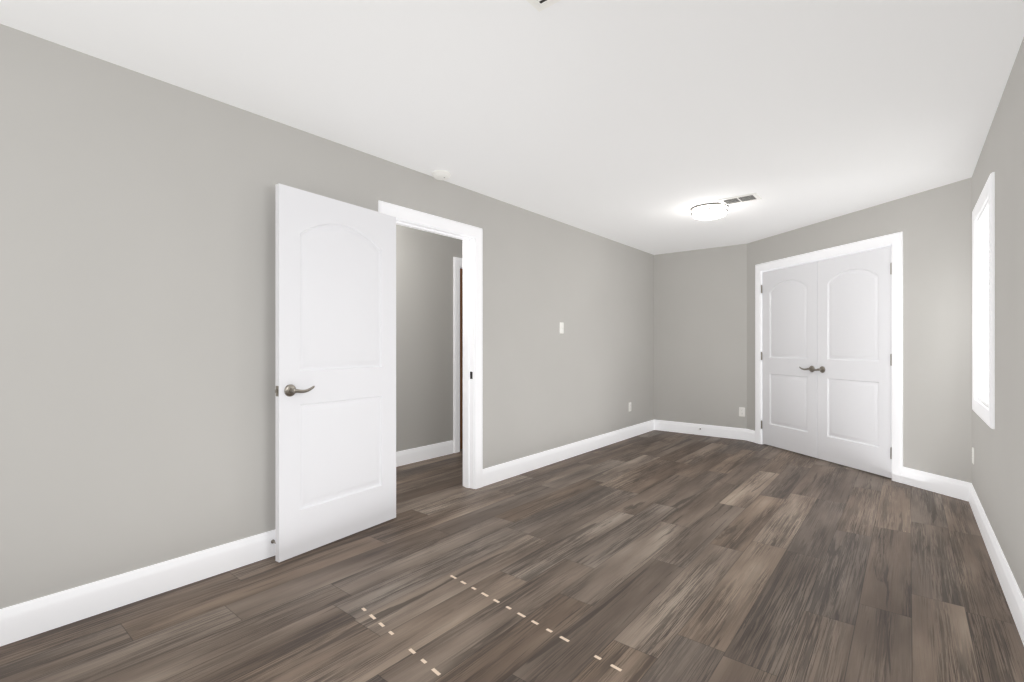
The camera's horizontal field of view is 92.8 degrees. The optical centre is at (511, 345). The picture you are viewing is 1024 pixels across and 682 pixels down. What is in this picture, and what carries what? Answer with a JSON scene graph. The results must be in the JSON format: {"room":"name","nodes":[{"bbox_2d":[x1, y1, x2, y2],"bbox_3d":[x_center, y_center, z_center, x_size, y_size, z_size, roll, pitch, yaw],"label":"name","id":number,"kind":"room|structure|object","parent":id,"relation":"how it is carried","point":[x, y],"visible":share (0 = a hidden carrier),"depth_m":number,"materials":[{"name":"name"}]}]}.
{"room":"empty bedroom","nodes":[
{"label":"empty bedroom","id":0,"kind":"room"},
{"bbox_2d":[0,24,653,608],"bbox_3d":[-0.380,-0.044,4.007,0.120,2.440,7.570,0,0,39],"label":"wall","id":1,"kind":"structure","parent":0,"point":[136,320],"depth_m":2.36,"materials":[{"name":"beige paint"}]},
{"bbox_2d":[0,530,274,645],"bbox_3d":[-1.758,1.106,2.210,0.016,0.140,2.745,0,0,39],"label":"baseboard","id":2,"kind":"structure","parent":1,"relation":"attached to","point":[23,620],"depth_m":2.21,"materials":[{"name":"white wood"}]},
{"bbox_2d":[275,183,395,561],"bbox_3d":[-1.018,0.147,2.952,0.177,2.033,0.840,0,0,39],"label":"entry door","id":3,"kind":"structure","parent":1,"relation":"in","point":[335,370],"depth_m":2.89,"materials":[{"name":"white paint"}]},
{"bbox_2d":[378,200,482,488],"bbox_3d":[-0.623,0.101,3.709,0.158,2.150,1.020,0,0,39],"label":"door frame","id":4,"kind":"structure","parent":1,"relation":"attached to","point":[470,236],"depth_m":4.01,"materials":[{"name":"white wood"}]},
{"bbox_2d":[560,322,563,333],"bbox_3d":[0.516,-0.179,4.996,0.020,0.115,0.070,0,0,39],"label":"light switch","id":5,"kind":"object","parent":1,"relation":"attached to","point":[561,327],"visible":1,"depth_m":4.99,"materials":[{"name":"white plastic"}]},
{"bbox_2d":[482,420,655,486],"bbox_3d":[0.869,1.106,5.430,0.016,0.140,3.545,0,0,39],"label":"baseboard","id":6,"kind":"structure","parent":1,"relation":"attached to","point":[503,471],"depth_m":4.92,"materials":[{"name":"white wood"}]},
{"bbox_2d":[396,224,462,451],"bbox_3d":[-1.011,-0.044,4.973,0.120,2.440,6.630,0,0,39],"label":"wall","id":7,"kind":"structure","parent":0,"point":[424,338],"depth_m":5.01,"materials":[{"name":"grey paint"}]},
{"bbox_2d":[396,440,452,466],"bbox_3d":[-1.850,1.106,3.838,0.016,0.140,3.810,0,0,39],"label":"baseboard","id":8,"kind":"structure","parent":7,"relation":"attached to","point":[404,457],"depth_m":4.98,"materials":[{"name":"white wood"}]},
{"bbox_2d":[453,257,462,452],"bbox_3d":[-0.375,0.103,5.739,0.139,2.145,0.970,0,0,39],"label":"door frame","id":9,"kind":"structure","parent":7,"relation":"attached to","point":[457,263],"depth_m":5.34,"materials":[{"name":"white wood"}]},
{"bbox_2d":[460,268,462,448],"bbox_3d":[-0.397,0.150,5.756,0.093,2.028,0.771,0,0,39],"label":"hall door","id":10,"kind":"structure","parent":7,"relation":"in","point":[461,358],"depth_m":5.47,"materials":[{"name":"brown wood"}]},
{"bbox_2d":[0,430,1023,681],"bbox_3d":[0.453,1.206,3.328,4.470,0.060,7.570,0,0,39],"label":"floor","id":11,"kind":"structure","parent":0,"point":[660,556],"depth_m":2.32,"materials":[{"name":"brown wood"}]},
{"bbox_2d":[431,668,440,675],"bbox_3d":[-0.273,1.176,1.755,0.044,0.005,0.016,0,0,39],"label":"light","id":12,"kind":"object","parent":11,"relation":"on","point":[434,670],"depth_m":1.76,"materials":[{"name":"beige"}]},
{"bbox_2d":[610,664,621,670],"bbox_3d":[0.379,1.176,1.777,0.041,0.005,0.016,0,0,39],"label":"light","id":13,"kind":"object","parent":11,"relation":"on","point":[611,665],"depth_m":1.78,"materials":[{"name":"beige"}]},
{"bbox_2d":[0,0,1023,254],"bbox_3d":[0.453,-1.294,3.328,4.470,0.060,7.570,0,0,39],"label":"ceiling","id":14,"kind":"structure","parent":0,"point":[644,124],"depth_m":2.39,"materials":[{"name":"white paint"}]},
{"bbox_2d":[432,170,450,179],"bbox_3d":[-0.518,-1.244,3.577,0.136,0.040,0.136,0,0,39],"label":"smoke detector","id":15,"kind":"object","parent":14,"relation":"attached to","point":[441,175],"visible":1,"depth_m":3.54,"materials":[{"name":"white plastic"}]},
{"bbox_2d":[526,0,560,11],"bbox_3d":[0.142,-1.259,1.446,0.560,0.010,0.560,0,0,39],"label":"ceiling vent","id":16,"kind":"object","parent":14,"relation":"in","point":[539,5],"visible":1,"depth_m":1.79,"materials":[{"name":"white plastic"}]},
{"bbox_2d":[691,203,727,219],"bbox_3d":[1.812,-1.220,4.471,0.320,0.088,0.320,0,0,39],"label":"ceiling light","id":17,"kind":"object","parent":14,"relation":"attached to","point":[709,211],"visible":1,"depth_m":4.37,"materials":[{"name":"white glass"}]},
{"bbox_2d":[718,193,761,204],"bbox_3d":[1.963,-1.259,4.206,0.310,0.010,0.200,0,0,39],"label":"ceiling vent","id":18,"kind":"object","parent":14,"relation":"in","point":[741,198],"visible":1,"depth_m":4.19,"materials":[{"name":"white plastic"}]},
{"bbox_2d":[654,244,746,428],"bbox_3d":[2.807,-0.044,6.214,4.470,2.440,0.120,0,0,39],"label":"wall","id":19,"kind":"structure","parent":0,"point":[700,336],"depth_m":6.40,"materials":[{"name":"beige paint"}]},
{"bbox_2d":[739,407,744,416],"bbox_3d":[2.870,0.831,6.080,0.070,0.115,0.008,0,0,39],"label":"electrical outlet","id":20,"kind":"object","parent":19,"relation":"attached to","point":[741,411],"visible":1,"depth_m":6.08,"materials":[{"name":"white plastic"}]},
{"bbox_2d":[747,177,971,482],"bbox_3d":[3.252,-0.044,4.840,0.120,2.440,2.684,0,0,-13],"label":"wall","id":21,"kind":"structure","parent":0,"point":[934,225],"depth_m":3.96,"materials":[{"name":"beige paint"}]},
{"bbox_2d":[761,261,816,457],"bbox_3d":[3.071,0.147,5.418,0.654,2.033,0.523,0,0,39],"label":"door","id":22,"kind":"structure","parent":21,"relation":"in","point":[789,359],"depth_m":5.38,"materials":[{"name":"white paint"}]},
{"bbox_2d":[755,231,902,482],"bbox_3d":[3.197,0.101,5.040,0.139,2.150,1.770,0,0,-13],"label":"trim","id":23,"kind":"structure","parent":21,"relation":"attached to","point":[894,241],"depth_m":4.24,"materials":[{"name":"white wood"}]},
{"bbox_2d":[809,246,891,477],"bbox_3d":[3.220,0.147,4.665,0.713,2.033,0.527,0,0,39],"label":"door","id":24,"kind":"structure","parent":21,"relation":"in","point":[854,361],"depth_m":4.61,"materials":[{"name":"white paint"}]},
{"bbox_2d":[901,467,963,499],"bbox_3d":[3.382,1.106,3.926,0.389,0.140,0.328,0,0,39],"label":"baseboard","id":25,"kind":"structure","parent":21,"relation":"attached to","point":[939,484],"depth_m":3.91,"materials":[{"name":"white wood"}]},
{"bbox_2d":[972,37,1023,597],"bbox_3d":[2.101,-0.044,1.906,0.120,2.440,7.450,0,0,39],"label":"wall","id":26,"kind":"structure","parent":0,"point":[998,475],"depth_m":2.33,"materials":[{"name":"beige paint"}]},
{"bbox_2d":[972,447,973,463],"bbox_3d":[3.366,0.806,3.559,0.008,0.115,0.070,0,0,39],"label":"electrical outlet","id":27,"kind":"object","parent":26,"relation":"attached to","point":[972,455],"visible":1,"depth_m":3.54,"materials":[{"name":"white plastic"}]},
{"bbox_2d":[972,172,994,428],"bbox_3d":[2.999,-0.246,3.027,0.134,1.413,0.986,0,0,39],"label":"window","id":28,"kind":"structure","parent":26,"relation":"in","point":[984,413],"depth_m":3.32,"materials":[{"name":"white wood"}]},
{"bbox_2d":[979,207,987,392],"bbox_3d":[2.988,-0.271,3.036,0.056,1.144,0.766,0,0,39],"label":"window blinds","id":29,"kind":"object","parent":28,"relation":"attached to","point":[983,224],"visible":0.29,"depth_m":3.23,"materials":[{"name":"white plastic"}]},
{"bbox_2d":[964,481,1023,644],"bbox_3d":[1.610,1.106,1.412,0.016,0.140,5.824,0,0,39],"label":"baseboard","id":30,"kind":"structure","parent":26,"relation":"attached to","point":[1013,595],"depth_m":2.45,"materials":[{"name":"white wood"}]}
]}

